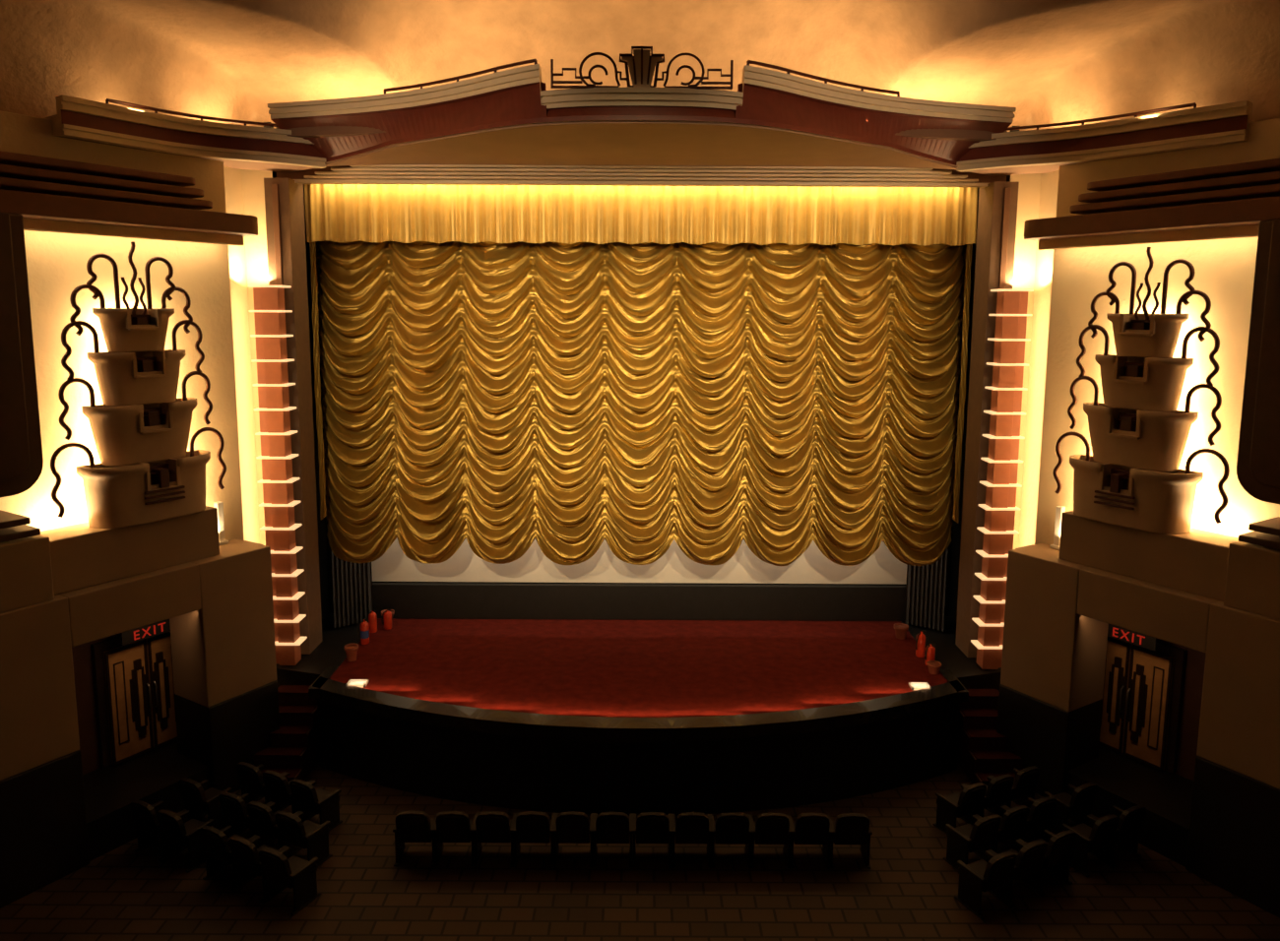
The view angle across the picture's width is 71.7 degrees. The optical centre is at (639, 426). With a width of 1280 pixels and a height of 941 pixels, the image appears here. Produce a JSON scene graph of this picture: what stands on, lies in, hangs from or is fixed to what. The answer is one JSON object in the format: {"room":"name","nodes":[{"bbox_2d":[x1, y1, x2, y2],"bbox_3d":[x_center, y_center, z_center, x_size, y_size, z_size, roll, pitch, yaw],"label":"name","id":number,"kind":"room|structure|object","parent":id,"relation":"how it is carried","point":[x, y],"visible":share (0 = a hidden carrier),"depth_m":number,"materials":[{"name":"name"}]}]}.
{"room":"auditorium","nodes":[
{"label":"auditorium","id":0,"kind":"room"},
{"bbox_2d":[0,110,279,908],"bbox_3d":[-11.611,1.736,6.343,4.544,12.200,23.853,2,8,14],"label":"wall","id":1,"kind":"structure","parent":0,"point":[68,585],"depth_m":14.38,"materials":[{"name":"beige paint"}]},
{"bbox_2d":[0,150,257,497],"bbox_3d":[-8.723,-1.603,13.832,1.000,4.920,6.112,5,9,31],"label":"trim","id":2,"kind":"structure","parent":1,"relation":"attached to","point":[37,193],"depth_m":13.14,"materials":[{"name":"beige paint"}]},
{"bbox_2d":[90,631,177,767],"bbox_3d":[-8.962,4.821,16.186,0.274,2.250,1.740,5,9,31],"label":"door","id":3,"kind":"structure","parent":1,"relation":"in","point":[133,682],"depth_m":15.90,"materials":[{"name":"cream paint"},{"name":"black paint"},{"name":"metal"}]},
{"bbox_2d":[50,241,226,528],"bbox_3d":[-8.268,-0.737,14.707,0.992,4.585,2.946,5,9,31],"label":"decorative fountain sculpture","id":4,"kind":"object","parent":1,"relation":"attached to","point":[146,473],"visible":1,"depth_m":14.43,"materials":[{"name":"paint"}]},
{"bbox_2d":[116,619,170,645],"bbox_3d":[-8.906,3.576,15.757,0.635,0.250,0.940,5,9,31],"label":"exit sign box","id":5,"kind":"object","parent":1,"relation":"attached to","point":[127,637],"visible":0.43,"depth_m":15.51,"materials":[{"name":"black plastic"}]},
{"bbox_2d":[133,622,165,639],"bbox_3d":[-8.620,3.606,15.591,0.021,0.157,0.557,5,9,31],"label":"exit sign","id":6,"kind":"object","parent":5,"relation":"attached to","point":[146,632],"depth_m":15.54,"materials":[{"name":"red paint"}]},
{"bbox_2d":[45,94,325,172],"bbox_3d":[-8.129,-5.007,15.611,2.182,0.580,4.468,8,10,44],"label":"crown molding","id":7,"kind":"structure","parent":1,"relation":"attached to","point":[240,147],"depth_m":15.08,"materials":[{"name":"brown paint"}]},
{"bbox_2d":[105,98,277,127],"bbox_3d":[-7.494,-5.288,15.244,3.051,0.158,0.332,-7,10,-43],"label":"rail","id":8,"kind":"object","parent":7,"relation":"on","point":[107,100],"visible":0.77,"depth_m":15.16,"materials":[{"name":"metal"}]},
{"bbox_2d":[213,501,228,545],"bbox_3d":[-7.807,1.799,16.460,0.200,0.795,0.200,5,9,31],"label":"box","id":9,"kind":"object","parent":1,"relation":"on","point":[219,505],"visible":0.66,"depth_m":16.42,"materials":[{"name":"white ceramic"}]},
{"bbox_2d":[0,0,1279,131],"bbox_3d":[0.028,-5.385,5.653,25.686,3.722,24.600,0,7,0],"label":"ceiling","id":10,"kind":"structure","parent":0,"point":[1052,61],"depth_m":15.60,"materials":[{"name":"paint"}]},
{"bbox_2d":[0,759,1279,940],"bbox_3d":[-0.040,7.660,8.559,34.000,0.001,27.000,0,7,0],"label":"floor","id":11,"kind":"structure","parent":0,"point":[908,892],"depth_m":13.31,"materials":[{"name":"tile"}]},
{"bbox_2d":[82,740,210,861],"bbox_3d":[-8.525,6.349,15.819,1.580,0.640,3.331,5,9,31],"label":"wall","id":12,"kind":"structure","parent":11,"relation":"on","point":[152,777],"depth_m":15.08,"materials":[{"name":"black paint"}]},
{"bbox_2d":[129,799,186,861],"bbox_3d":[-7.780,6.391,14.323,0.650,0.950,0.654,4,8,26],"label":"seat","id":13,"kind":"object","parent":11,"relation":"on","point":[149,831],"visible":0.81,"depth_m":14.07,"materials":[{"name":"leather"}]},
{"bbox_2d":[156,809,214,873],"bbox_3d":[-7.213,6.429,14.051,0.650,0.950,0.654,4,8,26],"label":"seat","id":14,"kind":"object","parent":11,"relation":"on","point":[179,834],"visible":0.86,"depth_m":13.86,"materials":[{"name":"fabric"}]},
{"bbox_2d":[178,777,232,830],"bbox_3d":[-7.362,6.306,14.993,0.650,0.950,0.654,4,8,26],"label":"seat","id":15,"kind":"object","parent":11,"relation":"on","point":[200,801],"visible":0.75,"depth_m":14.79,"materials":[{"name":"fabric"}]},
{"bbox_2d":[198,825,256,891],"bbox_3d":[-6.330,6.489,13.629,0.650,0.950,0.654,4,8,26],"label":"seat","id":16,"kind":"object","parent":11,"relation":"on","point":[215,842],"visible":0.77,"depth_m":13.38,"materials":[{"name":"fabric"}]},
{"bbox_2d":[218,791,272,837],"bbox_3d":[-6.480,6.365,14.571,0.650,0.950,0.654,4,8,26],"label":"seat","id":17,"kind":"object","parent":11,"relation":"on","point":[233,806],"visible":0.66,"depth_m":14.30,"materials":[{"name":"leather"}]},
{"bbox_2d":[228,835,286,902],"bbox_3d":[-5.763,6.527,13.357,0.650,0.950,0.654,4,8,26],"label":"seat","id":18,"kind":"object","parent":11,"relation":"on","point":[244,853],"visible":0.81,"depth_m":13.11,"materials":[{"name":"fabric"}]},
{"bbox_2d":[236,762,286,804],"bbox_3d":[-6.629,6.242,15.513,0.650,0.950,0.654,4,8,26],"label":"seat","id":19,"kind":"object","parent":11,"relation":"on","point":[250,777],"visible":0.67,"depth_m":15.24,"materials":[{"name":"fabric"}]},
{"bbox_2d":[246,801,300,849],"bbox_3d":[-5.913,6.404,14.299,0.650,0.950,0.654,4,8,26],"label":"seat","id":20,"kind":"object","parent":11,"relation":"on","point":[262,818],"visible":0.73,"depth_m":14.03,"materials":[{"name":"leather"}]},
{"bbox_2d":[254,685,319,781],"bbox_3d":[-6.691,5.885,16.824,0.880,1.320,1.640,0,7,0],"label":"steps","id":21,"kind":"structure","parent":11,"relation":"on","point":[293,749],"depth_m":16.73,"materials":[{"name":"red carpet"}]},
{"bbox_2d":[261,770,312,814],"bbox_3d":[-6.062,6.280,15.241,0.650,0.950,0.654,4,8,26],"label":"seat","id":22,"kind":"object","parent":11,"relation":"on","point":[277,786],"visible":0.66,"depth_m":14.97,"materials":[{"name":"fabric"}]},
{"bbox_2d":[258,846,320,915],"bbox_3d":[-5.196,6.565,13.085,0.650,0.950,0.654,4,8,26],"label":"seat","id":23,"kind":"object","parent":11,"relation":"on","point":[281,873],"visible":1,"depth_m":12.93,"materials":[{"name":"fabric"}]},
{"bbox_2d":[274,811,332,867],"bbox_3d":[-5.346,6.442,14.027,0.650,0.950,0.654,4,8,26],"label":"seat","id":24,"kind":"object","parent":11,"relation":"on","point":[297,835],"visible":0.8,"depth_m":13.85,"materials":[{"name":"leather"}]},
{"bbox_2d":[289,778,342,831],"bbox_3d":[-5.495,6.319,14.969,0.650,0.950,0.654,4,8,26],"label":"seat","id":25,"kind":"object","parent":11,"relation":"on","point":[308,800],"visible":0.82,"depth_m":14.78,"materials":[{"name":"fabric"}]},
{"bbox_2d":[392,810,440,866],"bbox_3d":[-3.554,6.439,14.124,0.650,0.950,0.654,0,7,0],"label":"seat","id":26,"kind":"object","parent":11,"relation":"on","point":[412,826],"visible":0.81,"depth_m":13.86,"materials":[{"name":"leather"}]},
{"bbox_2d":[433,811,478,867],"bbox_3d":[-2.929,6.442,14.124,0.650,0.950,0.654,0,7,0],"label":"seat","id":27,"kind":"object","parent":11,"relation":"on","point":[450,826],"visible":0.77,"depth_m":13.86,"materials":[{"name":"leather"}]},
{"bbox_2d":[473,811,516,867],"bbox_3d":[-2.304,6.445,14.124,0.650,0.950,0.654,0,7,0],"label":"seat","id":28,"kind":"object","parent":11,"relation":"on","point":[489,826],"visible":0.88,"depth_m":13.86,"materials":[{"name":"fabric"}]},
{"bbox_2d":[512,811,555,867],"bbox_3d":[-1.679,6.449,14.124,0.650,0.950,0.654,0,7,0],"label":"seat","id":29,"kind":"object","parent":11,"relation":"on","point":[530,827],"visible":0.93,"depth_m":13.86,"materials":[{"name":"fabric"}]},
{"bbox_2d":[553,811,594,867],"bbox_3d":[-1.054,6.452,14.124,0.650,0.950,0.654,0,7,0],"label":"seat","id":30,"kind":"object","parent":11,"relation":"on","point":[572,827],"visible":0.96,"depth_m":13.86,"materials":[{"name":"fabric"}]},
{"bbox_2d":[592,812,633,867],"bbox_3d":[-0.429,6.455,14.124,0.650,0.950,0.654,0,7,0],"label":"seat","id":31,"kind":"object","parent":11,"relation":"on","point":[608,827],"visible":1,"depth_m":13.86,"materials":[{"name":"fabric"}]},
{"bbox_2d":[276,613,1001,816],"bbox_3d":[-0.029,5.588,18.132,14.900,1.640,5.880,0,7,0],"label":"stage","id":32,"kind":"object","parent":11,"relation":"on","point":[627,717],"visible":0.98,"depth_m":16.37,"materials":[{"name":"black paint"}]},
{"bbox_2d":[319,249,373,628],"bbox_3d":[-6.457,-0.213,19.484,0.898,9.470,0.081,-5,9,-35],"label":"curtain","id":33,"kind":"object","parent":32,"relation":"on","point":[352,582],"visible":0.27,"depth_m":19.97,"materials":[{"name":"black fabric"}]},
{"bbox_2d":[344,643,358,661],"bbox_3d":[-5.874,4.618,18.050,0.281,0.300,0.276,0,7,0],"label":"plant pot","id":34,"kind":"object","parent":32,"relation":"on","point":[351,650],"visible":1,"depth_m":17.97,"materials":[{"name":"orange ceramic"}]},
{"bbox_2d":[345,679,369,687],"bbox_3d":[-5.386,4.899,16.887,0.360,0.048,0.260,0,7,0],"label":"light","id":35,"kind":"object","parent":32,"relation":"on","point":[352,682],"visible":1,"depth_m":16.90,"materials":[{"name":"white glass"}]},
{"bbox_2d":[357,618,369,644],"bbox_3d":[-5.900,4.371,18.926,0.214,0.564,0.177,0,7,0],"label":"fire extinguisher","id":36,"kind":"object","parent":32,"relation":"on","point":[363,625],"visible":1,"depth_m":18.86,"materials":[{"name":"red metal"}]},
{"bbox_2d":[366,610,377,633],"bbox_3d":[-5.939,4.306,19.623,0.214,0.514,0.177,0,7,0],"label":"fire extinguisher","id":37,"kind":"object","parent":32,"relation":"on","point":[371,616],"visible":0.88,"depth_m":19.56,"materials":[{"name":"red metal"}]},
{"bbox_2d":[381,609,391,630],"bbox_3d":[-5.659,4.306,19.825,0.214,0.464,0.177,0,7,0],"label":"fire extinguisher","id":38,"kind":"object","parent":32,"relation":"on","point":[387,614],"visible":1,"depth_m":19.76,"materials":[{"name":"red metal"}]},
{"bbox_2d":[381,609,394,623],"bbox_3d":[-5.743,4.351,20.184,0.302,0.280,0.298,0,7,0],"label":"plant pot","id":39,"kind":"object","parent":32,"relation":"on","point":[391,610],"visible":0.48,"depth_m":20.18,"materials":[{"name":"orange ceramic"}]},
{"bbox_2d":[371,537,906,621],"bbox_3d":[0.002,-0.286,20.030,13.000,9.600,0.300,0,7,0],"label":"projection screen","id":40,"kind":"object","parent":32,"relation":"on","point":[673,587],"visible":0.19,"depth_m":20.47,"materials":[{"name":"white projection screen fabric"},{"name":"black velvet"}]},
{"bbox_2d":[894,623,908,639],"bbox_3d":[5.726,4.508,19.440,0.324,0.280,0.319,0,7,0],"label":"plant pot","id":41,"kind":"object","parent":32,"relation":"on","point":[901,629],"visible":1,"depth_m":19.36,"materials":[{"name":"orange ceramic"}]},
{"bbox_2d":[908,682,931,690],"bbox_3d":[5.334,4.955,16.887,0.360,0.048,0.260,0,7,0],"label":"light","id":42,"kind":"object","parent":32,"relation":"on","point":[914,685],"visible":1,"depth_m":16.90,"materials":[{"name":"white glass"}]},
{"bbox_2d":[915,631,925,657],"bbox_3d":[5.810,4.503,18.380,0.214,0.564,0.177,0,7,0],"label":"fire extinguisher","id":43,"kind":"object","parent":32,"relation":"on","point":[921,638],"visible":1,"depth_m":18.31,"materials":[{"name":"red metal"}]},
{"bbox_2d":[925,643,935,665],"bbox_3d":[5.859,4.611,17.941,0.214,0.464,0.177,0,7,0],"label":"fire extinguisher","id":44,"kind":"object","parent":32,"relation":"on","point":[929,650],"visible":0.83,"depth_m":17.87,"materials":[{"name":"red metal"}]},
{"bbox_2d":[904,251,962,631],"bbox_3d":[6.459,-0.145,19.484,0.898,9.470,0.081,6,9,35],"label":"curtain","id":45,"kind":"object","parent":32,"relation":"on","point":[926,584],"visible":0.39,"depth_m":19.98,"materials":[{"name":"black fabric"}]},
{"bbox_2d":[926,660,941,674],"bbox_3d":[5.825,4.793,17.561,0.281,0.200,0.276,0,7,0],"label":"plant pot","id":46,"kind":"object","parent":32,"relation":"on","point":[933,666],"visible":1,"depth_m":17.49,"materials":[{"name":"orange ceramic"}]},
{"bbox_2d":[632,812,672,868],"bbox_3d":[0.196,6.458,14.124,0.650,0.950,0.654,0,7,0],"label":"seat","id":47,"kind":"object","parent":11,"relation":"on","point":[648,827],"visible":1,"depth_m":13.85,"materials":[{"name":"fabric"}]},
{"bbox_2d":[671,812,711,868],"bbox_3d":[0.821,6.462,14.124,0.650,0.950,0.654,0,7,0],"label":"seat","id":48,"kind":"object","parent":11,"relation":"on","point":[688,827],"visible":0.95,"depth_m":13.86,"materials":[{"name":"fabric"}]},
{"bbox_2d":[709,812,752,868],"bbox_3d":[1.446,6.465,14.124,0.650,0.950,0.654,0,7,0],"label":"seat","id":49,"kind":"object","parent":11,"relation":"on","point":[731,828],"visible":0.93,"depth_m":13.86,"materials":[{"name":"fabric"}]},
{"bbox_2d":[748,812,791,868],"bbox_3d":[2.071,6.468,14.124,0.650,0.950,0.654,0,7,0],"label":"seat","id":50,"kind":"object","parent":11,"relation":"on","point":[772,828],"visible":0.91,"depth_m":13.86,"materials":[{"name":"fabric"}]},
{"bbox_2d":[786,813,831,868],"bbox_3d":[2.696,6.472,14.124,0.650,0.950,0.654,0,7,0],"label":"seat","id":51,"kind":"object","parent":11,"relation":"on","point":[807,828],"visible":0.91,"depth_m":13.86,"materials":[{"name":"fabric"}]},
{"bbox_2d":[825,813,872,869],"bbox_3d":[3.321,6.475,14.124,0.650,0.950,0.654,0,7,0],"label":"seat","id":52,"kind":"object","parent":11,"relation":"on","point":[848,828],"visible":0.84,"depth_m":13.86,"materials":[{"name":"fabric"}]},
{"bbox_2d":[932,782,986,833],"bbox_3d":[5.428,6.376,14.969,0.650,0.950,0.654,-3,8,-26],"label":"seat","id":53,"kind":"object","parent":11,"relation":"on","point":[963,805],"visible":0.87,"depth_m":14.78,"materials":[{"name":"leather"}]},
{"bbox_2d":[943,815,1000,870],"bbox_3d":[5.278,6.498,14.027,0.650,0.950,0.654,-3,8,-26],"label":"seat","id":54,"kind":"object","parent":11,"relation":"on","point":[977,839],"visible":0.87,"depth_m":13.85,"materials":[{"name":"fabric"}]},
{"bbox_2d":[954,850,1017,919],"bbox_3d":[5.127,6.619,13.085,0.650,0.950,0.654,-3,8,-26],"label":"seat","id":55,"kind":"object","parent":11,"relation":"on","point":[993,876],"visible":1,"depth_m":12.93,"materials":[{"name":"fabric"}]},
{"bbox_2d":[962,774,1014,818],"bbox_3d":[5.996,6.344,15.241,0.650,0.950,0.654,-3,8,-26],"label":"seat","id":56,"kind":"object","parent":11,"relation":"on","point":[998,790],"visible":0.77,"depth_m":14.97,"materials":[{"name":"fabric"}]},
{"bbox_2d":[957,689,1023,785],"bbox_3d":[6.629,5.954,16.824,0.880,1.320,1.640,0,7,0],"label":"steps","id":57,"kind":"structure","parent":11,"relation":"on","point":[982,752],"depth_m":16.72,"materials":[{"name":"red carpet"}]},
{"bbox_2d":[975,805,1029,853],"bbox_3d":[5.845,6.465,14.299,0.650,0.950,0.654,-3,8,-26],"label":"seat","id":58,"kind":"object","parent":11,"relation":"on","point":[1013,821],"visible":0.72,"depth_m":14.03,"materials":[{"name":"leather"}]},
{"bbox_2d":[990,766,1039,808],"bbox_3d":[6.563,6.311,15.513,0.650,0.950,0.654,-3,8,-26],"label":"seat","id":59,"kind":"object","parent":11,"relation":"on","point":[1025,782],"visible":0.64,"depth_m":15.24,"materials":[{"name":"fabric"}]},
{"bbox_2d":[988,839,1047,906],"bbox_3d":[5.695,6.587,13.357,0.650,0.950,0.654,-3,8,-26],"label":"seat","id":60,"kind":"object","parent":11,"relation":"on","point":[1031,857],"visible":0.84,"depth_m":13.11,"materials":[{"name":"fabric"}]},
{"bbox_2d":[1003,796,1057,841],"bbox_3d":[6.413,6.433,14.571,0.650,0.950,0.654,-3,8,-26],"label":"seat","id":61,"kind":"object","parent":11,"relation":"on","point":[1042,811],"visible":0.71,"depth_m":14.30,"materials":[{"name":"leather"}]},
{"bbox_2d":[1019,830,1076,895],"bbox_3d":[6.262,6.555,13.629,0.650,0.950,0.654,-3,8,-26],"label":"seat","id":62,"kind":"object","parent":11,"relation":"on","point":[1059,848],"visible":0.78,"depth_m":13.38,"materials":[{"name":"fabric"}]},
{"bbox_2d":[1043,782,1097,833],"bbox_3d":[7.295,6.383,14.993,0.650,0.950,0.654,-3,8,-26],"label":"seat","id":63,"kind":"object","parent":11,"relation":"on","point":[1074,806],"visible":0.77,"depth_m":14.79,"materials":[{"name":"leather"}]},
{"bbox_2d":[1061,814,1119,877],"bbox_3d":[7.145,6.504,14.051,0.650,0.950,0.654,-3,8,-26],"label":"seat","id":64,"kind":"object","parent":11,"relation":"on","point":[1096,839],"visible":0.88,"depth_m":13.86,"materials":[{"name":"fabric"}]},
{"bbox_2d":[1088,805,1146,866],"bbox_3d":[7.712,6.472,14.323,0.650,0.950,0.654,-3,8,-26],"label":"seat","id":65,"kind":"object","parent":11,"relation":"on","point":[1126,835],"visible":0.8,"depth_m":14.07,"materials":[{"name":"leather"}]},
{"bbox_2d":[1065,745,1193,867],"bbox_3d":[8.458,6.438,15.819,1.580,0.640,3.331,-4,9,-31],"label":"wall","id":66,"kind":"structure","parent":11,"relation":"on","point":[1123,782],"depth_m":15.09,"materials":[{"name":"black paint"}]},
{"bbox_2d":[223,122,1058,622],"bbox_3d":[0.000,0.021,18.835,17.400,12.500,3.650,0,7,0],"label":"wall","id":67,"kind":"structure","parent":0,"point":[244,188],"depth_m":17.77,"materials":[{"name":"beige paint"}]},
{"bbox_2d":[247,284,307,665],"bbox_3d":[-7.100,1.027,17.519,0.670,7.530,0.610,0,7,0],"label":"column","id":68,"kind":"structure","parent":67,"relation":"attached to","point":[274,409],"depth_m":17.27,"materials":[{"name":"orange paint"}]},
{"bbox_2d":[384,59,537,93],"bbox_3d":[-2.994,-5.696,14.621,3.252,0.277,0.173,4,8,29],"label":"rail","id":69,"kind":"object","parent":67,"relation":"attached to","point":[535,61],"visible":0.95,"depth_m":14.59,"materials":[{"name":"metal"}]},
{"bbox_2d":[263,164,1019,657],"bbox_3d":[0.002,-0.378,18.027,14.600,10.300,0.850,0,7,0],"label":"proscenium arch","id":70,"kind":"object","parent":67,"relation":"attached to","point":[284,194],"visible":0.73,"depth_m":17.50,"materials":[{"name":"beige paint"}]},
{"bbox_2d":[316,240,965,566],"bbox_3d":[0.003,-0.482,18.905,13.760,7.120,0.685,0,7,0],"label":"stage curtain","id":71,"kind":"object","parent":70,"relation":"hanging from","point":[709,398],"visible":0.98,"depth_m":18.95,"materials":[{"name":"gold fabric"}]},
{"bbox_2d":[304,184,978,246],"bbox_3d":[0.023,-4.369,18.047,13.680,1.290,0.188,0,7,0],"label":"curtain valance","id":72,"kind":"object","parent":71,"relation":"attached to","point":[337,213],"visible":0.89,"depth_m":18.05,"materials":[{"name":"gold fabric"}]},
{"bbox_2d":[309,241,326,519],"bbox_3d":[-6.775,-0.947,18.638,0.120,6.000,0.100,0,7,0],"label":"curtain side tail","id":73,"kind":"object","parent":72,"relation":"hanging from","point":[312,245],"visible":1,"depth_m":18.62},
{"bbox_2d":[952,243,972,523],"bbox_3d":[6.785,-0.876,18.638,0.120,6.000,0.100,0,7,0],"label":"curtain side tail","id":74,"kind":"object","parent":72,"relation":"hanging from","point":[967,283],"visible":1,"depth_m":18.62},
{"bbox_2d":[267,64,1016,169],"bbox_3d":[0.028,-5.263,15.564,13.200,1.096,4.374,0,7,0],"label":"crown molding","id":75,"kind":"structure","parent":67,"relation":"attached to","point":[507,117],"depth_m":15.11,"materials":[{"name":"brown paint"}]},
{"bbox_2d":[550,46,733,89],"bbox_3d":[0.028,-5.425,13.410,2.761,0.624,0.084,0,7,0],"label":"crest ornament","id":76,"kind":"object","parent":75,"relation":"on","point":[641,62],"visible":1,"depth_m":13.40,"materials":[{"name":"metal"}]},
{"bbox_2d":[746,60,899,96],"bbox_3d":[3.053,-5.664,14.621,3.252,0.277,0.173,-4,8,-29],"label":"rail","id":77,"kind":"object","parent":67,"relation":"attached to","point":[748,62],"visible":0.94,"depth_m":14.61,"materials":[{"name":"metal"}]},
{"bbox_2d":[970,288,1033,669],"bbox_3d":[7.089,1.102,17.519,0.670,7.530,0.610,0,7,0],"label":"column","id":78,"kind":"structure","parent":67,"relation":"attached to","point":[1005,413],"depth_m":17.27,"materials":[{"name":"orange paint"}]},
{"bbox_2d":[996,118,1279,917],"bbox_3d":[11.593,1.858,6.343,4.544,12.200,23.853,-2,8,-14],"label":"wall","id":79,"kind":"structure","parent":0,"point":[1211,592],"depth_m":14.40,"materials":[{"name":"beige paint"}]},
{"bbox_2d":[1050,506,1065,550],"bbox_3d":[7.788,1.881,16.460,0.200,0.795,0.200,-4,9,-31],"label":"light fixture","id":80,"kind":"object","parent":79,"relation":"on","point":[1059,510],"visible":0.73,"depth_m":16.42,"materials":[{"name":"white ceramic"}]},
{"bbox_2d":[956,100,1254,175],"bbox_3d":[8.282,-4.918,15.586,4.695,0.580,2.076,7,10,42],"label":"crown molding","id":81,"kind":"structure","parent":79,"relation":"attached to","point":[1043,151],"depth_m":14.97,"materials":[{"name":"brown paint"}]},
{"bbox_2d":[1005,102,1196,130],"bbox_3d":[7.649,-5.201,15.183,3.288,0.158,0.279,7,10,41],"label":"rail","id":82,"kind":"object","parent":81,"relation":"on","point":[1134,114],"visible":0.8,"depth_m":15.05,"materials":[{"name":"metal"}]},
{"bbox_2d":[1107,624,1162,651],"bbox_3d":[8.868,3.670,15.757,0.635,0.250,0.940,-4,9,-31],"label":"exit sign box","id":83,"kind":"object","parent":79,"relation":"attached to","point":[1150,643],"visible":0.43,"depth_m":15.49,"materials":[{"name":"black plastic"}]},
{"bbox_2d":[1112,627,1145,644],"bbox_3d":[8.588,3.698,15.580,0.020,0.157,0.557,-4,9,-31],"label":"exit sign","id":84,"kind":"object","parent":83,"relation":"attached to","point":[1124,635],"depth_m":15.62,"materials":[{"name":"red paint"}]},
{"bbox_2d":[1052,247,1229,534],"bbox_3d":[8.275,-0.651,14.708,0.994,4.585,2.944,-4,9,-31],"label":"decorative fountain sculpture","id":85,"kind":"object","parent":79,"relation":"attached to","point":[1132,479],"visible":1,"depth_m":14.44,"materials":[{"name":"paint"}]},
{"bbox_2d":[1099,636,1186,773],"bbox_3d":[8.911,4.915,16.186,0.274,2.250,1.740,-4,9,-31],"label":"door","id":86,"kind":"structure","parent":79,"relation":"in","point":[1142,699],"depth_m":15.90,"materials":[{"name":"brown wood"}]},
{"bbox_2d":[1024,158,1279,504],"bbox_3d":[8.740,-1.511,13.832,1.000,4.920,6.112,-4,9,-31],"label":"trim","id":87,"kind":"structure","parent":79,"relation":"attached to","point":[1243,199],"depth_m":13.16,"materials":[{"name":"beige paint"}]}
]}

